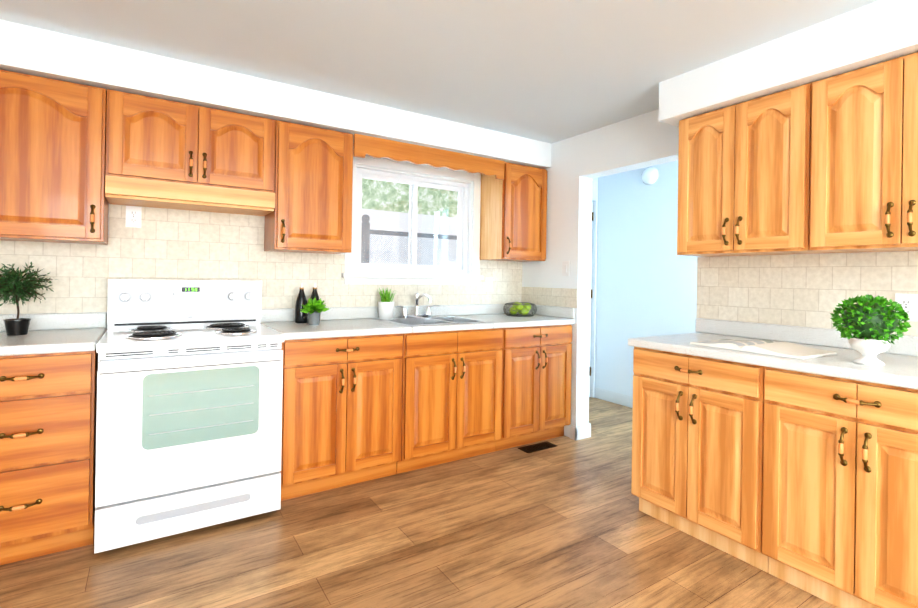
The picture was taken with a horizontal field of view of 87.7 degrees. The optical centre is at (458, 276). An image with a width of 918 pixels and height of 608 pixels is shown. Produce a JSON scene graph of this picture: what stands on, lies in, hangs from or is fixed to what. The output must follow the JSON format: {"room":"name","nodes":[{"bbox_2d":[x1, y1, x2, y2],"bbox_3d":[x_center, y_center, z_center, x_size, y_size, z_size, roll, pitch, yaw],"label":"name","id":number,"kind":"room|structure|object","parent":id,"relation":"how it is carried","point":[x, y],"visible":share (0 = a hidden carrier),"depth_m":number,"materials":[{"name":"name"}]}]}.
{"room":"kitchen","nodes":[
{"label":"kitchen","id":0,"kind":"room"},
{"bbox_2d":[4,146,517,328],"bbox_3d":[-1.389,0.039,3.012,4.800,2.320,0.140,1,0,-33],"label":"wall","id":1,"kind":"structure","parent":0,"point":[343,253],"depth_m":3.56,"materials":[{"name":"white paint"}]},
{"bbox_2d":[0,69,108,244],"bbox_3d":[-2.055,-0.553,2.277,0.607,0.750,0.356,1,0,-33],"label":"upper cabinet","id":2,"kind":"object","parent":1,"relation":"attached to","point":[52,156],"visible":0.98,"depth_m":2.22,"materials":[{"name":"brown wood"}]},
{"bbox_2d":[105,89,275,215],"bbox_3d":[-1.464,-0.653,2.659,0.791,0.530,0.356,1,0,-33],"label":"upper cabinet","id":3,"kind":"object","parent":1,"relation":"attached to","point":[163,153],"visible":1,"depth_m":2.52,"materials":[{"name":"brown wood"}]},
{"bbox_2d":[0,204,521,313],"bbox_3d":[-1.348,-0.001,2.950,4.518,0.800,0.007,1,0,-33],"label":"tile backsplash","id":4,"kind":"structure","parent":1,"relation":"attached to","point":[167,244],"depth_m":2.83,"materials":[{"name":"beige tile"}]},
{"bbox_2d":[126,206,141,227],"bbox_3d":[-1.800,-0.333,2.645,0.072,0.116,0.008,1,0,-33],"label":"electrical outlet","id":5,"kind":"object","parent":4,"relation":"attached to","point":[133,216],"visible":1,"depth_m":2.64,"materials":[{"name":"white plastic"}]},
{"bbox_2d":[485,277,492,290],"bbox_3d":[0.250,0.061,3.972,0.072,0.116,0.008,1,0,-33],"label":"electrical outlet","id":6,"kind":"object","parent":4,"relation":"attached to","point":[488,283],"visible":1,"depth_m":3.97,"materials":[{"name":"white plastic"}]},
{"bbox_2d":[264,120,352,253],"bbox_3d":[-0.935,-0.534,3.001,0.466,0.750,0.356,1,0,-33],"label":"upper cabinet","id":7,"kind":"object","parent":1,"relation":"attached to","point":[311,212],"visible":1,"depth_m":2.88,"materials":[{"name":"brown wood"}]},
{"bbox_2d":[342,156,483,284],"bbox_3d":[-0.337,-0.397,3.656,1.175,0.906,0.186,1,0,-33],"label":"kitchen window","id":8,"kind":"structure","parent":1,"relation":"in","point":[356,271],"depth_m":3.66,"materials":[{"name":"white"}]},
{"bbox_2d":[480,162,546,261],"bbox_3d":[0.460,-0.511,3.902,0.456,0.750,0.357,1,0,-33],"label":"upper cabinet","id":9,"kind":"object","parent":1,"relation":"attached to","point":[513,214],"visible":0.98,"depth_m":3.78,"materials":[{"name":"brown wood"}]},
{"bbox_2d":[353,134,504,179],"bbox_3d":[-0.160,-0.825,3.344,1.196,0.142,0.020,1,0,-33],"label":"valance board","id":10,"kind":"object","parent":9,"relation":"attached to","point":[373,147],"visible":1,"depth_m":3.29,"materials":[{"name":"brown wood"}]},
{"bbox_2d":[0,397,838,607],"bbox_3d":[0.697,1.253,0.822,5.960,0.050,6.460,1,0,-33],"label":"floor","id":11,"kind":"structure","parent":0,"point":[565,522],"depth_m":2.09,"materials":[{"name":"brown wood"}]},
{"bbox_2d":[0,350,97,564],"bbox_3d":[-1.937,0.751,2.186,0.468,0.875,0.656,1,0,-33],"label":"base cabinet","id":12,"kind":"object","parent":11,"relation":"on","point":[48,407],"visible":0.98,"depth_m":1.99,"materials":[{"name":"brown wood"}]},
{"bbox_2d":[94,279,284,553],"bbox_3d":[-1.389,0.609,2.493,0.760,1.178,0.716,1,0,-33],"label":"range","id":13,"kind":"object","parent":11,"relation":"on","point":[189,406],"visible":1,"depth_m":2.23,"materials":[{"name":"white metal"}]},
{"bbox_2d":[280,334,402,500],"bbox_3d":[-0.788,0.771,2.929,0.707,0.875,0.656,1,0,-33],"label":"base cabinet","id":14,"kind":"object","parent":11,"relation":"on","point":[341,411],"visible":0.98,"depth_m":2.67,"materials":[{"name":"brown wood"}]},
{"bbox_2d":[396,328,502,473],"bbox_3d":[-0.171,0.781,3.327,0.756,0.875,0.656,1,0,-33],"label":"base cabinet","id":15,"kind":"object","parent":11,"relation":"on","point":[451,393],"visible":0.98,"depth_m":3.06,"materials":[{"name":"brown wood"}]},
{"bbox_2d":[495,324,571,450],"bbox_3d":[0.430,0.791,3.716,0.669,0.875,0.656,1,0,-33],"label":"base cabinet","id":16,"kind":"object","parent":11,"relation":"on","point":[536,384],"visible":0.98,"depth_m":3.46,"materials":[{"name":"brown wood"}]},
{"bbox_2d":[518,441,556,452],"bbox_3d":[0.569,1.227,3.453,0.280,0.006,0.110,1,0,-33],"label":"floor vent","id":17,"kind":"object","parent":11,"relation":"in","point":[537,447],"visible":1,"depth_m":3.44,"materials":[{"name":"brown metal"}]},
{"bbox_2d":[631,347,768,572],"bbox_3d":[1.304,0.803,2.380,0.656,0.875,0.628,1,0,-33],"label":"base cabinet","id":18,"kind":"object","parent":11,"relation":"on","point":[697,446],"visible":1,"depth_m":2.17,"materials":[{"name":"brown wood"}]},
{"bbox_2d":[628,318,917,389],"bbox_3d":[2.336,0.316,0.816,0.635,0.125,4.400,1,0,-33],"label":"countertop","id":19,"kind":"structure","parent":18,"relation":"on","point":[899,359],"depth_m":2.09,"materials":[{"name":"stone"}]},
{"bbox_2d":[690,339,837,359],"bbox_3d":[1.352,0.310,2.154,0.308,0.030,0.478,1,0,-31],"label":"open book","id":20,"kind":"object","parent":19,"relation":"on","point":[782,349],"visible":0.98,"depth_m":2.06,"materials":[{"name":"white paper"}]},
{"bbox_2d":[830,294,910,365],"bbox_3d":[1.544,0.195,1.802,0.234,0.266,0.240,1,0,-33],"label":"potted plant","id":21,"kind":"object","parent":19,"relation":"on","point":[869,322],"visible":1,"depth_m":1.76,"materials":[{"name":"green plant"}]},
{"bbox_2d":[762,366,917,607],"bbox_3d":[1.646,0.807,1.850,0.656,0.875,0.628,1,0,-33],"label":"base cabinet","id":22,"kind":"object","parent":11,"relation":"on","point":[840,499],"visible":1,"depth_m":1.73,"materials":[{"name":"brown wood"}]},
{"bbox_3d":[-2.607,0.740,1.753,1.121,0.875,0.656,1,0,-33],"label":"base cabinet","id":23,"kind":"object","parent":11,"relation":"on","visible":0},
{"bbox_2d":[0,304,574,355],"bbox_3d":[-1.181,0.264,2.685,4.516,0.125,0.633,1,0,-33],"label":"countertop","id":24,"kind":"structure","parent":23,"relation":"on","point":[47,333],"depth_m":2.83,"materials":[{"name":"stone"}]},
{"bbox_2d":[0,262,57,335],"bbox_3d":[-2.074,0.098,2.251,0.294,0.346,0.290,1,0,-33],"label":"topiary plant","id":25,"kind":"object","parent":24,"relation":"on","point":[11,284],"visible":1,"depth_m":2.23,"materials":[{"name":"green plant"}]},
{"bbox_2d":[295,283,307,322],"bbox_3d":[-0.999,0.164,3.033,0.076,0.251,0.076,1,0,-33],"label":"bottle","id":26,"kind":"object","parent":24,"relation":"on","point":[301,317],"visible":0.98,"depth_m":3.00,"materials":[{"name":"black glass"}]},
{"bbox_2d":[300,298,328,324],"bbox_3d":[-0.882,0.205,2.916,0.174,0.172,0.195,1,0,-33],"label":"potted plant","id":27,"kind":"object","parent":24,"relation":"on","point":[311,306],"visible":1,"depth_m":2.89,"materials":[{"name":"green plant"}]},
{"bbox_2d":[310,284,320,321],"bbox_3d":[-0.941,0.165,3.118,0.076,0.251,0.076,1,0,-33],"label":"bottle","id":28,"kind":"object","parent":24,"relation":"on","point":[314,294],"visible":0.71,"depth_m":3.10,"materials":[{"name":"black glass"}]},
{"bbox_2d":[378,288,396,319],"bbox_3d":[-0.508,0.181,3.350,0.144,0.233,0.131,1,0,-33],"label":"potted plant","id":29,"kind":"object","parent":24,"relation":"on","point":[386,306],"visible":0.96,"depth_m":3.31,"materials":[{"name":"white"}]},
{"bbox_2d":[395,293,439,317],"bbox_3d":[-0.261,0.207,3.428,0.365,0.180,0.238,1,0,-33],"label":"faucet","id":30,"kind":"object","parent":24,"relation":"on","point":[416,314],"visible":1,"depth_m":3.49,"materials":[{"name":"silver metal"}]},
{"bbox_2d":[373,316,490,325],"bbox_3d":[-0.190,0.387,3.313,0.650,0.177,0.540,1,0,-33],"label":"sink basin","id":31,"kind":"object","parent":24,"relation":"in","point":[438,320],"visible":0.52,"depth_m":3.41,"materials":[{"name":"silver metal"}]},
{"bbox_2d":[503,302,536,316],"bbox_3d":[0.496,0.259,3.886,0.272,0.110,0.272,1,0,-33],"label":"basket","id":32,"kind":"object","parent":24,"relation":"on","point":[521,309],"visible":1,"depth_m":3.83,"materials":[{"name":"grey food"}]},
{"bbox_2d":[0,0,877,143],"bbox_3d":[0.734,-1.116,0.826,5.960,0.050,6.460,1,0,-33],"label":"ceiling","id":33,"kind":"structure","parent":0,"point":[551,71],"depth_m":2.25,"materials":[{"name":"white paint"}]},
{"bbox_2d":[0,20,550,168],"bbox_3d":[-1.240,-1.022,2.809,4.519,0.194,0.344,1,0,-33],"label":"ceiling soffit","id":34,"kind":"structure","parent":33,"relation":"attached to","point":[30,50],"depth_m":2.61,"materials":[{"name":"white paint"}]},
{"bbox_2d":[659,0,917,126],"bbox_3d":[2.465,-0.956,0.901,0.364,0.214,4.424,1,0,-33],"label":"soffit ceiling","id":35,"kind":"structure","parent":33,"relation":"attached to","point":[876,32],"depth_m":2.09,"materials":[{"name":"white paint"}]},
{"bbox_2d":[589,178,597,396],"bbox_3d":[0.969,0.079,4.726,1.020,2.320,0.180,1,0,-33],"label":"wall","id":36,"kind":"structure","parent":0,"point":[594,186],"depth_m":4.95,"materials":[{"name":"white paint"}]},
{"bbox_2d":[589,202,593,395],"bbox_3d":[1.069,0.224,4.726,0.762,2.016,0.134,1,0,-33],"label":"hall door","id":37,"kind":"structure","parent":36,"relation":"in","point":[590,300],"depth_m":4.95,"materials":[{"name":"white"}]},
{"bbox_2d":[592,194,597,397],"bbox_3d":[1.054,0.194,4.713,0.857,2.092,0.016,1,0,-33],"label":"door frame","id":38,"kind":"structure","parent":36,"relation":"attached to","point":[595,198],"depth_m":4.93,"materials":[{"name":"white"}]},
{"bbox_2d":[595,161,697,396],"bbox_3d":[3.159,0.109,2.403,0.140,2.320,6.460,1,0,-33],"label":"wall","id":39,"kind":"structure","parent":0,"point":[646,281],"depth_m":4.56,"materials":[{"name":"blue paint"}]},
{"bbox_2d":[595,387,632,407],"bbox_3d":[3.077,1.215,2.359,0.014,0.107,6.180,1,0,-33],"label":"baseboard","id":40,"kind":"structure","parent":39,"relation":"attached to","point":[625,400],"depth_m":4.73,"materials":[{"name":"white"}]},
{"bbox_2d":[641,166,657,184],"bbox_3d":[1.746,-0.940,4.421,0.072,0.170,0.170,1,0,-33],"label":"lamp","id":41,"kind":"object","parent":39,"relation":"attached to","point":[649,175],"visible":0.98,"depth_m":4.39,"materials":[{"name":"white glass"}]},
{"bbox_2d":[522,109,910,436],"bbox_3d":[2.272,0.094,1.639,0.140,2.320,6.140,1,0,-33],"label":"wall","id":42,"kind":"structure","parent":0,"point":[579,162],"depth_m":3.66,"materials":[{"name":"white paint"}]},
{"bbox_2d":[562,261,569,275],"bbox_3d":[0.832,-0.065,3.731,0.011,0.116,0.072,1,0,-33],"label":"light switch","id":43,"kind":"object","parent":42,"relation":"attached to","point":[565,268],"visible":1,"depth_m":3.73,"materials":[{"name":"white plastic"}]},
{"bbox_2d":[570,423,590,437],"bbox_3d":[0.787,1.181,4.053,0.016,0.107,0.849,1,0,-33],"label":"baseboard","id":44,"kind":"structure","parent":42,"relation":"attached to","point":[579,432],"depth_m":3.65,"materials":[{"name":"white"}]},
{"bbox_2d":[521,251,917,335],"bbox_3d":[2.174,0.073,1.655,0.007,0.358,5.990,1,0,-33],"label":"tile backsplash","id":45,"kind":"structure","parent":42,"relation":"attached to","point":[808,290],"depth_m":2.42,"materials":[{"name":"beige tile"}]},
{"bbox_2d":[895,293,917,320],"bbox_3d":[1.912,0.129,2.043,0.008,0.116,0.072,1,0,-33],"label":"outlet","id":46,"kind":"object","parent":45,"relation":"attached to","point":[909,303],"visible":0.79,"depth_m":2.03,"materials":[{"name":"white plastic"}]},
{"bbox_2d":[677,83,829,256],"bbox_3d":[1.472,-0.486,2.430,0.356,0.738,0.623,1,0,-33],"label":"upper cabinet","id":47,"kind":"object","parent":42,"relation":"attached to","point":[743,178],"visible":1,"depth_m":2.31,"materials":[{"name":"brown wood"}]},
{"bbox_2d":[809,52,917,252],"bbox_3d":[1.811,-0.482,1.904,0.356,0.738,0.623,1,0,-33],"label":"upper cabinet","id":48,"kind":"object","parent":42,"relation":"attached to","point":[864,164],"visible":1,"depth_m":1.92,"materials":[{"name":"brown wood"}]},
{"label":"outside","id":49,"kind":"structure","parent":0,"visible":0},
{"bbox_3d":[-5.878,1.776,27.128,40.000,0.020,44.500,1,0,-33],"label":"ground","id":50,"kind":"structure","parent":49,"visible":0},
{"bbox_2d":[361,214,456,262],"bbox_3d":[2.346,0.537,8.903,14.000,2.660,0.162,1,0,-33],"label":"fence posts","id":51,"kind":"object","parent":50,"relation":"on","point":[365,244],"depth_m":6.51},
{"bbox_2d":[369,234,456,265],"bbox_3d":[2.327,0.667,8.929,14.000,2.400,0.040,1,0,-33],"label":"lattice","id":52,"kind":"object","parent":51,"relation":"attached to","point":[436,256],"depth_m":6.91,"materials":[{"name":"white"}]},
{"bbox_2d":[362,209,456,235],"bbox_3d":[1.266,-0.727,23.507,34.000,5.200,7.300,1,0,-33],"label":"roof","id":53,"kind":"structure","parent":50,"relation":"on","point":[389,216],"depth_m":21.91,"materials":[{"name":"white"}]},
{"bbox_2d":[362,178,457,217],"bbox_3d":[-1.927,-4.293,30.983,40.417,12.254,9.242,1,0,-33],"label":"trees","id":54,"kind":"object","parent":50,"relation":"on","point":[384,186],"depth_m":27.25,"materials":[{"name":"green plant"}]}
]}

